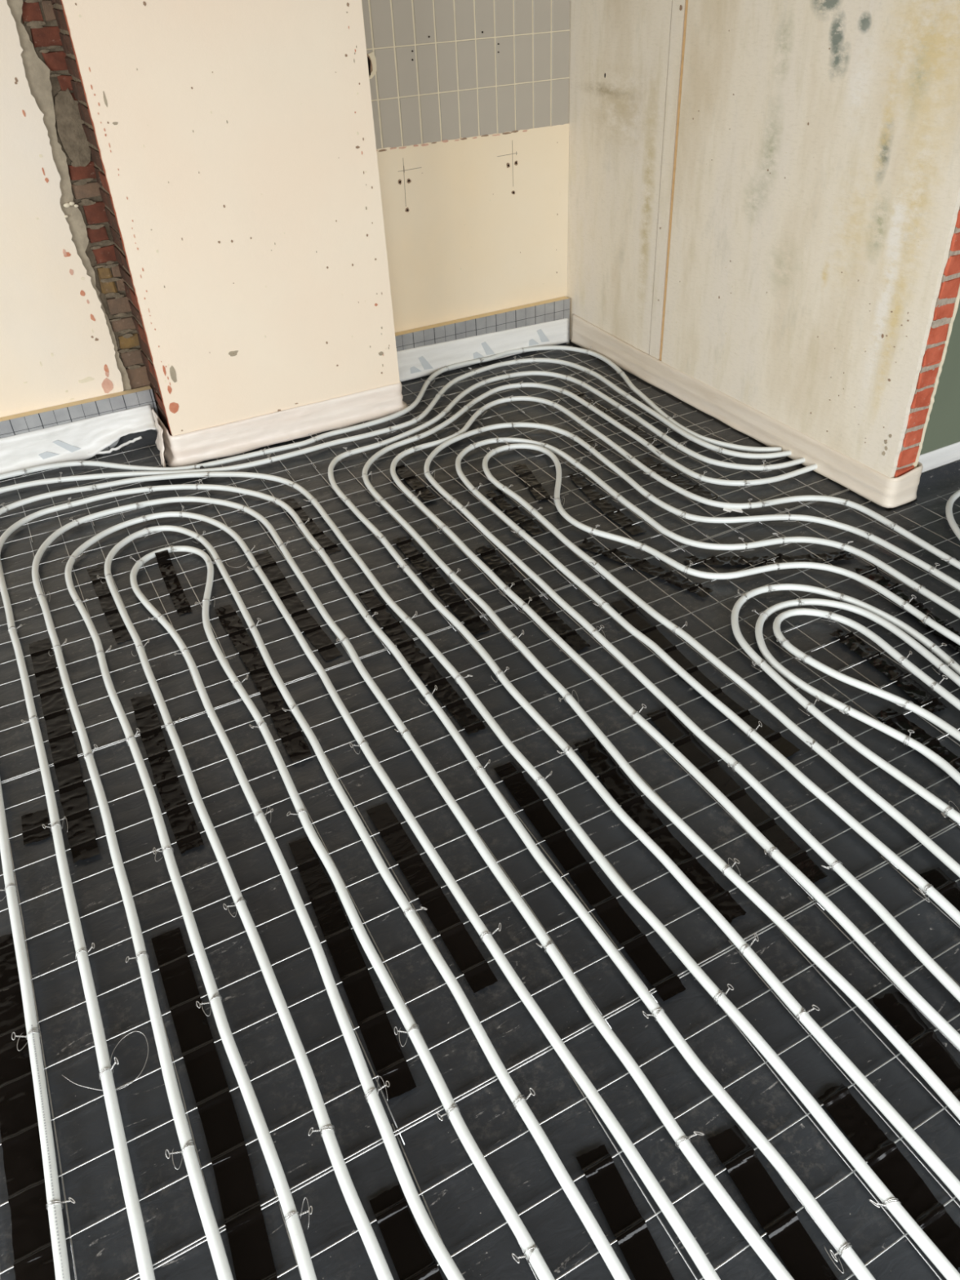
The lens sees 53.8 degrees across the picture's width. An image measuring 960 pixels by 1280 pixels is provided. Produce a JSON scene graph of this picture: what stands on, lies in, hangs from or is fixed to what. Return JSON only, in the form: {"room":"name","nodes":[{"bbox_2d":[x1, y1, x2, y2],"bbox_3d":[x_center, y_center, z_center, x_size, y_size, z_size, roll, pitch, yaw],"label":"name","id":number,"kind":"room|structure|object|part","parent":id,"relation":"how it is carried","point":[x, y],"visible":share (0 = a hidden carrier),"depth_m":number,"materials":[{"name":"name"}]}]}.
{"room":"building under construction","nodes":[
{"label":"building under construction","id":0,"kind":"room"},
{"bbox_2d":[50,0,399,444],"bbox_3d":[-0.903,-1.970,3.151,0.929,2.620,0.517,-20,40,-21],"label":"wall","id":1,"kind":"structure","parent":0,"point":[233,154],"depth_m":3.20,"materials":[{"name":"beige paint"}]},
{"bbox_2d":[0,0,570,417],"bbox_3d":[-2.172,-1.629,2.779,6.020,2.620,0.186,-20,40,-21],"label":"wall","id":2,"kind":"structure","parent":0,"point":[470,98],"depth_m":3.63,"materials":[{"name":"beige paint"}]},
{"bbox_2d":[0,385,159,451],"bbox_3d":[-2.469,-0.474,3.250,2.716,0.209,0.042,-20,40,-21],"label":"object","id":3,"kind":"object","parent":2,"relation":"attached to","point":[21,423],"visible":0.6,"depth_m":3.58,"materials":[{"name":"grey tile"}]},
{"bbox_2d":[395,296,569,382],"bbox_3d":[-0.032,-1.344,4.255,1.004,0.209,0.042,-20,40,-21],"label":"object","id":4,"kind":"object","parent":2,"relation":"attached to","point":[557,308],"visible":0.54,"depth_m":4.22,"materials":[{"name":"grey tile"}]},
{"bbox_2d":[567,340,917,511],"bbox_3d":[0.255,0.874,1.518,7.800,0.100,6.850,-20,40,-21],"label":"floor","id":5,"kind":"structure","parent":0,"point":[571,344],"depth_m":3.77,"materials":[{"name":"plastic"}]},
{"bbox_2d":[0,314,959,1279],"bbox_3d":[0.392,0.045,2.402,5.400,0.145,4.429,-20,40,-21],"label":"sheet","id":6,"kind":"object","parent":5,"relation":"on","point":[462,1208],"depth_m":1.99,"materials":[{"name":"black plastic"}]},
{"bbox_3d":[-0.786,0.770,1.606,0.067,0.007,0.721,-18,39,-20],"label":"tape strip","id":7,"kind":"part","parent":6,"relation":"part of","materials":[{"name":"black plastic"}]},
{"bbox_3d":[-0.989,0.413,2.102,0.055,0.007,0.098,-17,39,-18],"label":"tape strip","id":8,"kind":"part","parent":6,"relation":"part of","materials":[{"name":"black plastic"}]},
{"bbox_3d":[-1.044,0.232,2.350,0.058,0.007,0.907,-19,39,-20],"label":"tape strip","id":9,"kind":"part","parent":6,"relation":"part of","materials":[{"name":"black plastic"}]},
{"bbox_2d":[0,404,157,474],"bbox_3d":[-2.455,-0.427,3.223,2.692,0.142,0.055,-20,40,-21],"label":"strip","id":10,"kind":"object","parent":6,"relation":"on","point":[72,441],"visible":0.97,"depth_m":3.61,"materials":[{"name":"white plastic"}]},
{"bbox_2d":[62,1031,148,1090],"bbox_3d":[-0.635,0.740,1.630,0.141,0.003,0.091,-27,43,-29],"label":"loose wire","id":11,"kind":"object","parent":6,"relation":"on","point":[134,1031],"visible":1,"depth_m":1.63,"materials":[{"name":"grey metal"}]},
{"bbox_3d":[-1.106,-0.117,2.825,0.056,0.007,0.466,-20,40,-21],"label":"tape strip","id":12,"kind":"part","parent":6,"relation":"part of","materials":[{"name":"black plastic"}]},
{"bbox_2d":[86,435,142,454],"bbox_3d":[-1.424,-0.749,3.675,0.230,0.030,0.035,-20,40,-21],"label":"scrap","id":13,"kind":"object","parent":6,"relation":"on","point":[134,440],"visible":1,"depth_m":3.68,"materials":[{"name":"white plastic"}]},
{"bbox_2d":[155,415,165,466],"bbox_3d":[-1.210,-0.748,3.572,0.038,0.136,0.207,-17,39,-18],"label":"scrap","id":14,"kind":"object","parent":6,"relation":"on","point":[160,429],"visible":1,"depth_m":3.53,"materials":[{"name":"white plastic"}]},
{"bbox_3d":[-0.752,0.297,2.242,0.055,0.007,0.590,-19,39,-20],"label":"tape strip","id":15,"kind":"part","parent":6,"relation":"part of","materials":[{"name":"black plastic"}]},
{"bbox_3d":[-0.942,-0.185,2.891,0.044,0.026,0.385,-18,39,-19],"label":"tape strip","id":16,"kind":"part","parent":6,"relation":"part of","materials":[{"name":"black plastic"}]},
{"bbox_3d":[-0.458,0.759,1.597,0.064,0.006,0.721,-18,39,-19],"label":"tape strip","id":17,"kind":"part","parent":6,"relation":"part of","materials":[{"name":"black plastic"}]},
{"bbox_2d":[0,377,493,543],"bbox_3d":[-1.448,-0.534,3.414,3.156,0.006,0.577,-20,40,-21],"label":"mat","id":18,"kind":"object","parent":6,"relation":"on","point":[437,377],"visible":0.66,"depth_m":3.48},
{"bbox_3d":[-0.586,0.090,2.510,0.057,0.007,0.743,-19,39,-20],"label":"tape strip","id":19,"kind":"part","parent":6,"relation":"part of","materials":[{"name":"black plastic"}]},
{"bbox_3d":[-0.787,-0.919,3.784,1.004,0.127,0.324,-20,40,-21],"label":"edge insulation strip","id":20,"kind":"part","parent":6,"relation":"part of","materials":[{"name":"white plastic"}]},
{"bbox_3d":[-0.552,-0.116,2.785,0.060,0.007,0.651,-20,40,-21],"label":"tape strip","id":21,"kind":"part","parent":6,"relation":"part of","materials":[{"name":"black plastic"}]},
{"bbox_3d":[-0.572,-0.384,3.150,0.057,0.007,0.431,-21,40,-23],"label":"tape strip","id":22,"kind":"part","parent":6,"relation":"part of","materials":[{"name":"black plastic"}]},
{"bbox_2d":[0,421,684,784],"bbox_3d":[-1.036,-0.096,2.795,3.156,0.006,1.231,-20,40,-21],"label":"mat","id":23,"kind":"object","parent":6,"relation":"on","point":[68,556],"visible":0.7,"depth_m":2.94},
{"bbox_2d":[129,545,555,1279],"bbox_3d":[-0.395,0.439,1.994,0.251,0.038,2.855,-18,39,-19],"label":"pipe","id":24,"kind":"object","parent":6,"relation":"on","point":[435,1243],"visible":1,"depth_m":1.73,"materials":[{"name":"white plastic"}]},
{"bbox_3d":[-0.259,0.592,1.810,0.052,0.006,0.624,-17,39,-18],"label":"tape strip","id":25,"kind":"part","parent":6,"relation":"part of","materials":[{"name":"black plastic"}]},
{"bbox_2d":[97,524,630,1279],"bbox_3d":[-0.408,0.413,2.031,0.365,0.038,3.054,-19,39,-21],"label":"pipe","id":26,"kind":"object","parent":6,"relation":"on","point":[381,1268],"visible":1,"depth_m":1.75,"materials":[{"name":"white plastic"}]},
{"bbox_2d":[0,345,781,479],"bbox_3d":[-0.654,-0.920,3.847,3.409,0.038,1.234,-4,37,-2],"label":"pipe","id":27,"kind":"object","parent":6,"relation":"on","point":[740,447],"visible":0.98,"depth_m":3.62,"materials":[{"name":"white plastic"}]},
{"bbox_2d":[62,505,720,1279],"bbox_3d":[-0.416,0.400,2.049,0.565,0.038,3.218,-19,39,-20],"label":"pipe","id":28,"kind":"object","parent":6,"relation":"on","point":[291,1215],"visible":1,"depth_m":1.77,"materials":[{"name":"white plastic"}]},
{"bbox_2d":[0,355,791,493],"bbox_3d":[-0.621,-0.858,3.762,3.419,0.038,1.153,-5,37,-3],"label":"pipe","id":29,"kind":"object","parent":6,"relation":"on","point":[60,479],"visible":1,"depth_m":3.57,"materials":[{"name":"white plastic"}]},
{"bbox_3d":[-0.095,0.905,1.375,0.055,0.006,0.226,-19,39,-20],"label":"tape strip","id":30,"kind":"part","parent":6,"relation":"part of","materials":[{"name":"black plastic"}]},
{"bbox_2d":[29,496,794,1279],"bbox_3d":[-0.434,0.385,2.070,0.842,0.038,3.390,-20,40,-21],"label":"pipe","id":31,"kind":"object","parent":6,"relation":"on","point":[220,1261],"visible":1,"depth_m":1.78,"materials":[{"name":"white plastic"}]},
{"bbox_3d":[-0.234,-0.561,3.365,0.046,0.007,0.315,-18,39,-20],"label":"tape strip","id":32,"kind":"part","parent":6,"relation":"part of","materials":[{"name":"black plastic"}]},
{"bbox_3d":[-0.174,0.039,2.550,0.061,0.007,0.715,-20,40,-21],"label":"tape strip","id":33,"kind":"part","parent":6,"relation":"part of","materials":[{"name":"black plastic"}]},
{"bbox_3d":[-0.110,0.501,1.921,0.050,0.006,0.521,-19,39,-21],"label":"tape strip","id":34,"kind":"part","parent":6,"relation":"part of","materials":[{"name":"black plastic"}]},
{"bbox_2d":[0,480,875,1279],"bbox_3d":[-0.451,0.361,2.104,0.962,0.038,3.561,-19,39,-20],"label":"pipe","id":35,"kind":"object","parent":6,"relation":"on","point":[843,1248],"visible":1,"depth_m":1.79,"materials":[{"name":"white plastic"}]},
{"bbox_3d":[-0.127,-0.177,2.838,0.056,0.007,0.599,-18,39,-20],"label":"tape strip","id":36,"kind":"part","parent":6,"relation":"part of","materials":[{"name":"black plastic"}]},
{"bbox_2d":[0,471,959,1279],"bbox_3d":[-0.465,0.355,2.118,1.212,0.032,3.740,-20,40,-21],"label":"pipe","id":37,"kind":"object","parent":6,"relation":"on","point":[54,1206],"visible":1,"depth_m":1.72,"materials":[{"name":"white plastic"}]},
{"bbox_2d":[0,545,959,1279],"bbox_3d":[-0.466,0.509,1.937,3.156,0.006,1.241,-20,40,-21],"label":"mat","id":38,"kind":"object","parent":6,"relation":"on","point":[70,1236],"visible":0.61,"depth_m":1.97,"materials":[{"name":"grey metal"}]},
{"bbox_3d":[-0.015,-1.308,4.248,0.980,0.135,0.017,-20,40,-21],"label":"edge insulation strip","id":39,"kind":"part","parent":6,"relation":"part of","materials":[{"name":"white plastic"}]},
{"bbox_3d":[0.114,-0.433,3.167,0.058,0.007,0.349,-18,39,-19],"label":"tape strip","id":40,"kind":"part","parent":6,"relation":"part of","materials":[{"name":"black plastic"}]},
{"bbox_3d":[0.137,-0.136,2.765,0.060,0.007,0.615,-18,39,-19],"label":"tape strip","id":41,"kind":"part","parent":6,"relation":"part of","materials":[{"name":"black plastic"}]},
{"bbox_3d":[0.181,-0.559,3.333,0.051,0.007,0.299,-12,37,-12],"label":"tape strip","id":42,"kind":"part","parent":6,"relation":"part of","materials":[{"name":"black plastic"}]},
{"bbox_2d":[435,350,636,419],"bbox_3d":[0.218,-1.129,4.101,0.751,0.006,0.577,-20,40,-21],"label":"mat","id":43,"kind":"object","parent":6,"relation":"on","point":[552,350],"visible":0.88,"depth_m":4.09,"materials":[{"name":"grey metal"}]},
{"bbox_2d":[132,818,959,1279],"bbox_3d":[0.106,1.119,1.075,3.156,0.006,1.241,-20,40,-21],"label":"mat","id":44,"kind":"object","parent":6,"relation":"on","point":[421,1193],"visible":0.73,"depth_m":1.52,"materials":[{"name":"metal"}]},
{"bbox_3d":[0.201,0.464,1.950,0.054,0.006,0.676,-18,39,-19],"label":"tape strip","id":45,"kind":"part","parent":6,"relation":"part of","materials":[{"name":"black plastic"}]},
{"bbox_3d":[0.406,-0.745,3.568,0.052,0.007,0.145,-20,40,-21],"label":"tape strip","id":46,"kind":"part","parent":6,"relation":"part of","materials":[{"name":"black plastic"}]},
{"bbox_3d":[0.417,-0.466,3.192,0.064,0.007,0.469,-15,38,-16],"label":"tape strip","id":47,"kind":"part","parent":6,"relation":"part of","materials":[{"name":"black plastic"}]},
{"bbox_3d":[0.521,-0.892,3.760,0.064,0.007,0.639,-18,39,-20],"label":"tape strip","id":48,"kind":"part","parent":6,"relation":"part of","materials":[{"name":"black plastic"}]},
{"bbox_3d":[0.216,0.863,1.410,0.050,0.006,0.220,-16,38,-17],"label":"tape strip","id":49,"kind":"part","parent":6,"relation":"part of","materials":[{"name":"black plastic"}]},
{"bbox_2d":[328,370,959,1200],"bbox_3d":[0.746,-0.125,2.677,1.636,0.038,3.777,-20,40,-21],"label":"pipe","id":50,"kind":"object","parent":6,"relation":"on","point":[951,1181],"visible":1,"depth_m":2.08,"materials":[{"name":"white plastic"}]},
{"bbox_3d":[0.493,-0.225,2.858,0.467,0.010,0.059,27,46,34],"label":"tape strip","id":51,"kind":"part","parent":6,"relation":"part of","materials":[{"name":"black plastic"}]},
{"bbox_3d":[0.366,0.390,2.039,0.069,0.007,0.580,-18,39,-19],"label":"tape strip","id":52,"kind":"part","parent":6,"relation":"part of","materials":[{"name":"black plastic"}]},
{"bbox_2d":[361,381,959,1119],"bbox_3d":[0.791,-0.125,2.673,1.544,0.038,3.588,-20,40,-21],"label":"pipe","id":53,"kind":"object","parent":6,"relation":"on","point":[922,1068],"visible":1,"depth_m":2.21,"materials":[{"name":"white plastic"}]},
{"bbox_2d":[497,383,849,552],"bbox_3d":[0.630,-0.691,3.482,0.751,0.006,1.231,-20,40,-21],"label":"mat","id":54,"kind":"object","parent":6,"relation":"on","point":[621,384],"visible":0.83,"depth_m":3.41,"materials":[{"name":"grey metal"}]},
{"bbox_2d":[390,395,959,1049],"bbox_3d":[0.802,-0.117,2.662,1.315,0.038,3.371,-20,40,-21],"label":"pipe","id":55,"kind":"object","parent":6,"relation":"on","point":[881,961],"visible":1,"depth_m":2.53,"materials":[{"name":"white plastic"}]},
{"bbox_3d":[0.685,-0.565,3.306,0.068,0.007,0.385,-20,40,-21],"label":"tape strip","id":56,"kind":"part","parent":6,"relation":"part of","materials":[{"name":"black plastic"}]},
{"bbox_2d":[423,422,959,1002],"bbox_3d":[0.840,-0.077,2.605,1.080,0.038,3.084,-18,39,-20],"label":"pipe","id":57,"kind":"object","parent":6,"relation":"on","point":[922,956],"visible":1,"depth_m":2.64,"materials":[{"name":"white plastic"}]},
{"bbox_3d":[0.550,0.077,2.448,0.076,0.006,0.733,-18,39,-20],"label":"tape strip","id":58,"kind":"part","parent":6,"relation":"part of","materials":[{"name":"black plastic"}]},
{"bbox_2d":[455,437,959,925],"bbox_3d":[0.834,-0.078,2.608,0.862,0.038,2.858,-19,39,-20],"label":"pipe","id":59,"kind":"object","parent":6,"relation":"on","point":[924,886],"visible":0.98,"depth_m":2.67,"materials":[{"name":"white plastic"}]},
{"bbox_2d":[482,440,959,877],"bbox_3d":[0.833,-0.085,2.616,0.673,0.038,2.723,-19,39,-20],"label":"pipe","id":60,"kind":"object","parent":6,"relation":"on","point":[926,842],"visible":1,"depth_m":2.68,"materials":[{"name":"white plastic"}]},
{"bbox_2d":[723,507,742,512],"bbox_3d":[0.830,-0.428,3.106,0.062,0.007,0.028,4,37,10],"label":"scrap","id":61,"kind":"object","parent":6,"relation":"on","point":[740,510],"visible":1,"depth_m":3.10,"materials":[{"name":"white"}]},
{"bbox_3d":[0.553,0.327,2.110,0.058,0.006,0.585,-17,39,-18],"label":"tape strip","id":62,"kind":"part","parent":6,"relation":"part of","materials":[{"name":"black plastic"}]},
{"bbox_3d":[0.930,-0.986,3.754,0.154,0.128,1.930,-20,40,-21],"label":"edge insulation strip","id":63,"kind":"part","parent":6,"relation":"part of","materials":[{"name":"white plastic"}]},
{"bbox_3d":[0.874,-0.248,2.861,0.502,0.012,0.059,-2,37,2],"label":"tape strip","id":64,"kind":"part","parent":6,"relation":"part of","materials":[{"name":"black plastic"}]},
{"bbox_3d":[0.444,0.860,1.399,0.055,0.006,0.293,-16,39,-17],"label":"tape strip","id":65,"kind":"part","parent":6,"relation":"part of","materials":[{"name":"black plastic"}]},
{"bbox_2d":[670,487,959,746],"bbox_3d":[1.773,-0.289,2.860,2.056,0.006,1.241,-20,40,-21],"label":"mat","id":66,"kind":"object","parent":6,"relation":"on","point":[957,487],"visible":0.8,"depth_m":2.80,"materials":[{"name":"grey metal"}]},
{"bbox_2d":[730,583,959,824],"bbox_3d":[1.081,0.189,2.239,0.494,0.028,1.328,-20,40,-21],"label":"pipe","id":67,"kind":"object","parent":6,"relation":"on","point":[947,811],"visible":0.99,"depth_m":2.41,"materials":[{"name":"white plastic"}]},
{"bbox_2d":[751,598,959,785],"bbox_3d":[1.115,0.206,2.210,0.401,0.032,1.213,-20,40,-21],"label":"pipe","id":68,"kind":"object","parent":6,"relation":"on","point":[844,708],"visible":1,"depth_m":2.40,"materials":[{"name":"white plastic"}]},
{"bbox_2d":[773,608,959,741],"bbox_3d":[1.099,0.193,2.224,0.259,0.038,1.075,-20,40,-21],"label":"pipe","id":69,"kind":"object","parent":6,"relation":"on","point":[904,661],"visible":1,"depth_m":2.40,"materials":[{"name":"white plastic"}]},
{"bbox_3d":[0.635,0.812,1.450,0.058,0.007,0.287,-17,39,-18],"label":"tape strip","id":70,"kind":"part","parent":6,"relation":"part of","materials":[{"name":"black plastic"}]},
{"bbox_3d":[1.040,0.069,2.422,0.057,0.011,0.375,-16,39,-17],"label":"tape strip","id":71,"kind":"part","parent":6,"relation":"part of","materials":[{"name":"black plastic"}]},
{"bbox_3d":[1.217,-0.075,2.604,0.064,0.012,0.528,-13,38,-13],"label":"tape strip","id":72,"kind":"part","parent":6,"relation":"part of","materials":[{"name":"black plastic"}]},
{"bbox_3d":[0.771,0.705,1.585,0.058,0.007,0.272,-14,38,-15],"label":"tape strip","id":73,"kind":"part","parent":6,"relation":"part of","materials":[{"name":"black plastic"}]},
{"bbox_3d":[1.043,0.246,2.184,0.059,0.010,0.300,-18,39,-19],"label":"tape strip","id":74,"kind":"part","parent":6,"relation":"part of","materials":[{"name":"black plastic"}]},
{"bbox_3d":[0.927,0.504,1.846,0.055,0.006,0.151,-14,38,-15],"label":"tape strip","id":75,"kind":"part","parent":6,"relation":"part of","materials":[{"name":"black plastic"}]},
{"bbox_2d":[945,489,959,540],"bbox_3d":[1.522,-0.400,3.005,0.079,0.019,0.414,12,39,19],"label":"pipe","id":76,"kind":"object","parent":6,"relation":"on","point":[948,509],"visible":1,"depth_m":2.99,"materials":[{"name":"white plastic"}]},
{"bbox_2d":[567,0,959,477],"bbox_3d":[0.860,-2.000,3.053,0.114,2.600,1.978,-19,39,-21],"label":"wall","id":77,"kind":"structure","parent":0,"point":[764,195],"depth_m":3.10,"materials":[{"name":"beige paint"}]},
{"bbox_3d":[0.514,-2.325,3.515,0.014,2.600,0.657,-19,39,-21],"label":"panel","id":78,"kind":"part","parent":77,"relation":"part of","materials":[{"name":"beige paint"}]},
{"bbox_2d":[920,299,959,454],"bbox_3d":[2.142,-1.863,2.795,1.848,2.620,0.102,-20,40,-21],"label":"wall","id":79,"kind":"structure","parent":0,"point":[943,428],"depth_m":3.08,"materials":[{"name":"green paint"}]},
{"bbox_2d":[918,441,959,473],"bbox_3d":[2.181,-0.827,3.473,1.737,0.103,0.011,-20,40,-21],"label":"strip","id":80,"kind":"object","parent":79,"relation":"attached to","point":[949,454],"visible":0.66,"depth_m":3.21,"materials":[{"name":"white plastic"}]}
]}

